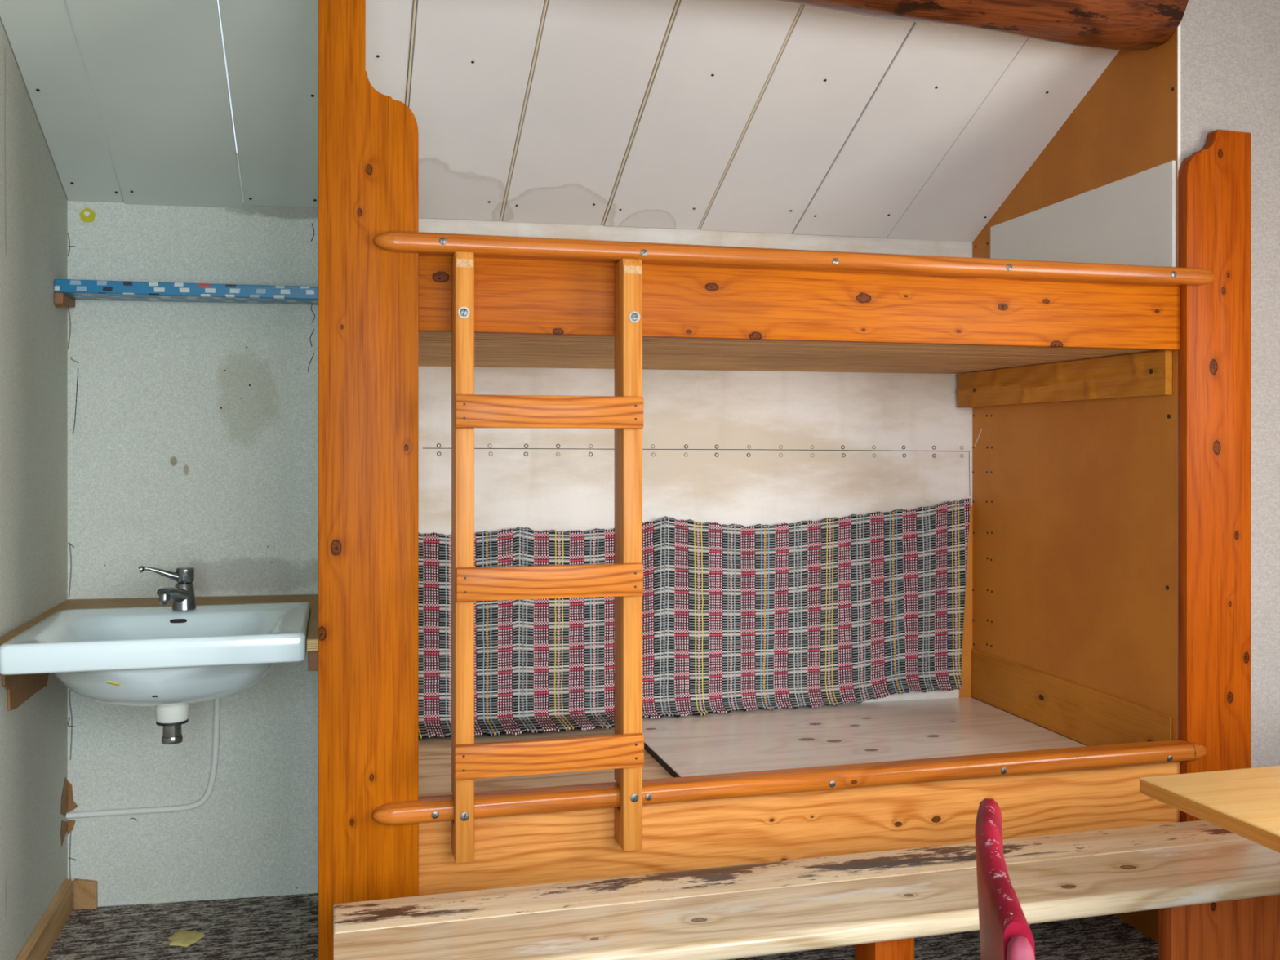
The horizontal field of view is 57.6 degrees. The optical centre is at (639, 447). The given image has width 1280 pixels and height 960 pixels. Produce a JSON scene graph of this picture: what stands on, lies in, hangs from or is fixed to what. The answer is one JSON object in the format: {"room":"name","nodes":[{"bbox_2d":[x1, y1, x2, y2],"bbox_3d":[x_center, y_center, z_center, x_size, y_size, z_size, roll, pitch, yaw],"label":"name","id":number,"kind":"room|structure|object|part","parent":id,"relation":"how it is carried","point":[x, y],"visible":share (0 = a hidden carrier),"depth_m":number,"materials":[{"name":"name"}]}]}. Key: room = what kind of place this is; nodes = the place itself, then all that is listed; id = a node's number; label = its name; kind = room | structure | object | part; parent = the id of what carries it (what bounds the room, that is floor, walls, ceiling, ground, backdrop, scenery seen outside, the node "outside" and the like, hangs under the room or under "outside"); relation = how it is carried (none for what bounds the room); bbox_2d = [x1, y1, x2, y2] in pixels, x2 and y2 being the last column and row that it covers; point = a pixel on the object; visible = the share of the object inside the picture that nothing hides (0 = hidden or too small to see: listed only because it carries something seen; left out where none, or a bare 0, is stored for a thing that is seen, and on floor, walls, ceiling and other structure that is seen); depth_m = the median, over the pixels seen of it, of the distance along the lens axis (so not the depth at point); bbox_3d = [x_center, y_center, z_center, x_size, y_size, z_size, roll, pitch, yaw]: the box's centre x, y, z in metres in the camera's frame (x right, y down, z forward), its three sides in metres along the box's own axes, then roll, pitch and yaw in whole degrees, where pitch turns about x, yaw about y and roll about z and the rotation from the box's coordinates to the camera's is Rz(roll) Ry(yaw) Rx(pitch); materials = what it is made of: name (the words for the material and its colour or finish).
{"room":"bunk bedroom","nodes":[
{"label":"bunk bedroom","id":0,"kind":"room"},
{"bbox_2d":[0,17,77,959],"bbox_3d":[-1.068,-0.350,1.067,0.129,3.300,4.850,0,0,-15],"label":"wall","id":1,"kind":"structure","parent":0,"point":[36,792],"depth_m":2.86,"materials":[{"name":"grey paint"}]},
{"bbox_2d":[15,878,72,959],"bbox_3d":[-1.022,1.253,1.069,0.018,0.094,4.530,0,0,-15],"label":"baseboard","id":2,"kind":"structure","parent":1,"relation":"attached to","point":[44,935],"depth_m":3.01,"materials":[{"name":"brown wood"}]},
{"bbox_2d":[0,594,318,711],"bbox_3d":[-1.159,0.520,2.922,0.695,0.196,0.917,0,0,-15],"label":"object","id":3,"kind":"structure","parent":1,"relation":"attached to","point":[20,687],"depth_m":3.06,"materials":[{"name":"brown wood"}]},
{"bbox_2d":[0,565,310,744],"bbox_3d":[-1.101,0.492,2.744,0.613,0.394,0.552,0,0,-15],"label":"washbasin","id":4,"kind":"object","parent":3,"relation":"in","point":[167,659],"visible":1,"depth_m":2.57,"materials":[{"name":"white ceramic"}]},
{"bbox_2d":[0,601,310,706],"bbox_3d":[-1.101,0.500,2.744,0.613,0.184,0.552,0,0,-15],"label":"basin","id":5,"kind":"object","parent":4,"relation":"in","point":[180,654],"depth_m":2.55,"materials":[{"name":"white ceramic"}]},
{"bbox_2d":[137,565,195,610],"bbox_3d":[-1.182,0.352,2.900,0.134,0.114,0.134,0,0,-15],"label":"tap","id":6,"kind":"object","parent":5,"relation":"on","point":[182,596],"depth_m":2.93,"materials":[{"name":"silver metal"}]},
{"bbox_2d":[0,0,318,208],"bbox_3d":[-1.002,-1.121,2.326,0.694,0.860,2.152,0,0,-15],"label":"ceiling","id":7,"kind":"structure","parent":0,"point":[131,101],"depth_m":2.89,"materials":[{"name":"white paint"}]},
{"bbox_3d":[-1.266,-1.123,2.256,0.147,0.856,2.152,0,0,-15],"label":"panel","id":8,"kind":"part","parent":7,"relation":"part of","materials":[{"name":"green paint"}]},
{"bbox_3d":[-1.036,-1.116,2.310,0.321,0.851,2.138,0,0,-15],"label":"panel","id":9,"kind":"part","parent":7,"relation":"part of","materials":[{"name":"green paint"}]},
{"bbox_3d":[-0.767,-1.119,2.366,0.220,0.840,2.110,0,0,-15],"label":"panel","id":10,"kind":"part","parent":7,"relation":"part of","materials":[{"name":"green paint"}]},
{"bbox_2d":[67,152,318,908],"bbox_3d":[-1.303,0.225,3.370,0.757,2.150,0.081,0,0,-10],"label":"wall","id":11,"kind":"structure","parent":0,"point":[193,427],"depth_m":3.34,"materials":[{"name":"grey paint"}]},
{"bbox_2d":[73,878,97,910],"bbox_3d":[-1.562,1.258,3.278,0.063,0.085,0.016,0,0,-8],"label":"baseboard","id":12,"kind":"structure","parent":11,"relation":"attached to","point":[85,891],"depth_m":3.27,"materials":[{"name":"brown wood"}]},
{"bbox_2d":[79,208,95,222],"bbox_3d":[-1.560,-0.656,3.285,0.042,0.041,0.002,0,0,-10],"label":"round sticker","id":13,"kind":"object","parent":11,"relation":"attached to","point":[86,215],"visible":1,"depth_m":3.29,"materials":[{"name":"yellow"}]},
{"bbox_2d":[66,697,220,818],"bbox_3d":[-1.405,0.751,3.301,0.415,0.582,0.019,0,0,-10],"label":"pipe","id":14,"kind":"object","parent":11,"relation":"attached to","point":[216,701],"visible":0.85,"depth_m":3.31,"materials":[{"name":"white plastic"}]},
{"bbox_2d":[53,279,318,307],"bbox_3d":[-1.252,-0.415,3.276,0.699,0.074,0.166,0,0,-13],"label":"wall shelf","id":15,"kind":"object","parent":11,"relation":"attached to","point":[66,291],"visible":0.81,"depth_m":3.21,"materials":[{"name":"blue wood"}]},
{"bbox_2d":[44,893,1158,959],"bbox_3d":[0.804,1.340,1.663,4.052,0.080,5.050,0,0,-15],"label":"floor","id":16,"kind":"structure","parent":0,"point":[277,927],"depth_m":3.09,"materials":[{"name":"grey carpet"}]},
{"bbox_2d":[168,930,204,946],"bbox_3d":[-1.206,1.295,3.075,0.086,0.008,0.087,0,0,13],"label":"scrap","id":17,"kind":"object","parent":16,"relation":"on","point":[181,938],"visible":1,"depth_m":3.07,"materials":[{"name":"yellow paper"}]},
{"bbox_2d":[318,0,1251,959],"bbox_3d":[0.306,0.040,3.259,2.314,2.520,1.229,0,0,-15],"label":"bunk bed","id":18,"kind":"object","parent":16,"relation":"on","point":[758,785],"visible":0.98,"depth_m":2.72,"materials":[{"name":"brown wood"}]},
{"bbox_3d":[-0.571,0.040,2.446,0.204,2.520,0.035,0,0,-15],"label":"post","id":19,"kind":"part","parent":18,"relation":"part of","materials":[{"name":"brown wood"}]},
{"bbox_2d":[451,251,644,863],"bbox_3d":[-0.198,0.231,2.494,0.405,1.279,0.107,0,0,-15],"label":"ladder","id":20,"kind":"object","parent":18,"relation":"attached to","point":[623,751],"visible":0.99,"depth_m":2.45,"materials":[{"name":"brown wood"}]},
{"bbox_3d":[0.436,0.766,2.688,2.055,0.044,0.054,0,0,-15],"label":"rail","id":21,"kind":"part","parent":18,"relation":"part of","materials":[{"name":"brown wood"}]},
{"bbox_3d":[0.449,-0.431,2.692,2.075,0.042,0.054,0,0,-15],"label":"rail","id":22,"kind":"part","parent":18,"relation":"part of","materials":[{"name":"brown wood"}]},
{"bbox_3d":[1.474,0.244,2.985,0.197,2.112,0.035,0,0,-15],"label":"post","id":23,"kind":"part","parent":18,"relation":"part of","materials":[{"name":"brown wood"}]},
{"bbox_2d":[333,820,1279,959],"bbox_3d":[0.582,1.075,2.299,2.297,0.450,0.336,0,0,-15],"label":"bench","id":24,"kind":"object","parent":16,"relation":"on","point":[1215,891],"visible":0.84,"depth_m":2.21,"materials":[{"name":"brown wood"}]},
{"bbox_3d":[0.472,1.096,2.248,0.083,0.408,0.090,0,0,-15],"label":"leg","id":25,"kind":"part","parent":24,"relation":"part of","materials":[{"name":"brown wood"}]},
{"bbox_3d":[1.242,1.096,2.487,0.285,0.408,0.040,0,0,-15],"label":"leg","id":26,"kind":"part","parent":24,"relation":"part of","materials":[{"name":"orange wood"}]},
{"bbox_2d":[975,798,1035,959],"bbox_3d":[0.646,0.875,1.278,0.543,0.850,0.393,0,0,12],"label":"chair","id":27,"kind":"object","parent":16,"relation":"on","point":[1005,932],"visible":1,"depth_m":1.26,"materials":[{"name":"red paint"}]},
{"bbox_3d":[0.377,0.894,1.160,0.065,0.812,0.032,0,0,12],"label":"post","id":28,"kind":"part","parent":27,"relation":"part of","materials":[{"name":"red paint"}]},
{"bbox_2d":[1139,765,1279,853],"bbox_3d":[1.669,0.925,1.703,1.499,0.750,0.887,0,0,-15],"label":"dining table","id":29,"kind":"object","parent":16,"relation":"on","point":[1245,803],"visible":1,"depth_m":1.84,"materials":[{"name":"beige wood"}]},
{"bbox_2d":[418,217,972,702],"bbox_3d":[0.121,0.225,3.834,2.139,2.150,0.082,0,0,-12],"label":"wall","id":30,"kind":"structure","parent":0,"point":[746,448],"depth_m":3.83,"materials":[{"name":"white paint"}]},
{"bbox_2d":[418,497,970,738],"bbox_3d":[0.190,0.513,3.723,1.955,0.680,0.239,0,0,-15],"label":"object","id":31,"kind":"object","parent":30,"relation":"attached to","point":[853,608],"visible":0.85,"depth_m":3.79,"materials":[{"name":"multicoloured fabric"}]},
{"bbox_2d":[365,0,1119,241],"bbox_3d":[0.404,-1.261,2.753,2.130,1.104,2.262,0,0,-15],"label":"ceiling","id":32,"kind":"structure","parent":0,"point":[756,116],"depth_m":3.30,"materials":[{"name":"white paint"}]},
{"bbox_3d":[-0.547,-1.257,2.501,0.161,1.086,2.258,0,0,-15],"label":"panel","id":33,"kind":"part","parent":32,"relation":"part of","materials":[{"name":"white paint"}]},
{"bbox_3d":[-0.310,-1.253,2.556,0.305,1.079,2.244,0,0,-15],"label":"panel","id":34,"kind":"part","parent":32,"relation":"part of","materials":[{"name":"white paint"}]},
{"bbox_3d":[0.002,-1.250,2.633,0.314,1.074,2.234,0,0,-15],"label":"panel","id":35,"kind":"part","parent":32,"relation":"part of","materials":[{"name":"white paint"}]},
{"bbox_3d":[0.316,-1.243,2.704,0.308,1.064,2.212,0,0,-15],"label":"panel","id":36,"kind":"part","parent":32,"relation":"part of","materials":[{"name":"white paint"}]},
{"bbox_3d":[0.628,-1.240,2.781,0.313,1.059,2.202,0,0,-15],"label":"panel","id":37,"kind":"part","parent":32,"relation":"part of","materials":[{"name":"white paint"}]},
{"bbox_3d":[0.947,-1.234,2.854,0.334,1.048,2.180,0,0,-15],"label":"panel","id":38,"kind":"part","parent":32,"relation":"part of","materials":[{"name":"white paint"}]},
{"bbox_2d":[780,0,1188,49],"bbox_3d":[0.386,-1.168,2.704,2.080,0.275,0.277,0,0,-20],"label":"log beam","id":39,"kind":"structure","parent":32,"relation":"attached to","point":[1113,24],"depth_m":2.86,"materials":[{"name":"brown wood"}]},
{"bbox_3d":[1.276,-1.230,2.935,0.338,1.043,2.170,0,0,-15],"label":"panel","id":40,"kind":"part","parent":32,"relation":"part of","materials":[{"name":"white paint"}]},
{"bbox_2d":[972,28,1177,942],"bbox_3d":[1.256,-0.010,3.525,0.008,2.620,1.117,0,0,-13],"label":"wall","id":41,"kind":"structure","parent":0,"point":[1074,503],"depth_m":3.35,"materials":[{"name":"brown wood"}]},
{"bbox_2d":[990,160,1175,266],"bbox_3d":[1.270,-0.592,3.427,0.010,0.288,0.913,0,0,-13],"label":"board","id":42,"kind":"object","parent":41,"relation":"attached to","point":[1131,220],"visible":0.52,"depth_m":3.25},
{"bbox_2d":[1177,0,1279,768],"bbox_3d":[1.868,-0.010,3.148,1.038,2.620,0.080,0,0,-15],"label":"wall","id":43,"kind":"structure","parent":0,"point":[1228,51],"depth_m":3.05,"materials":[{"name":"paint"}]}
]}

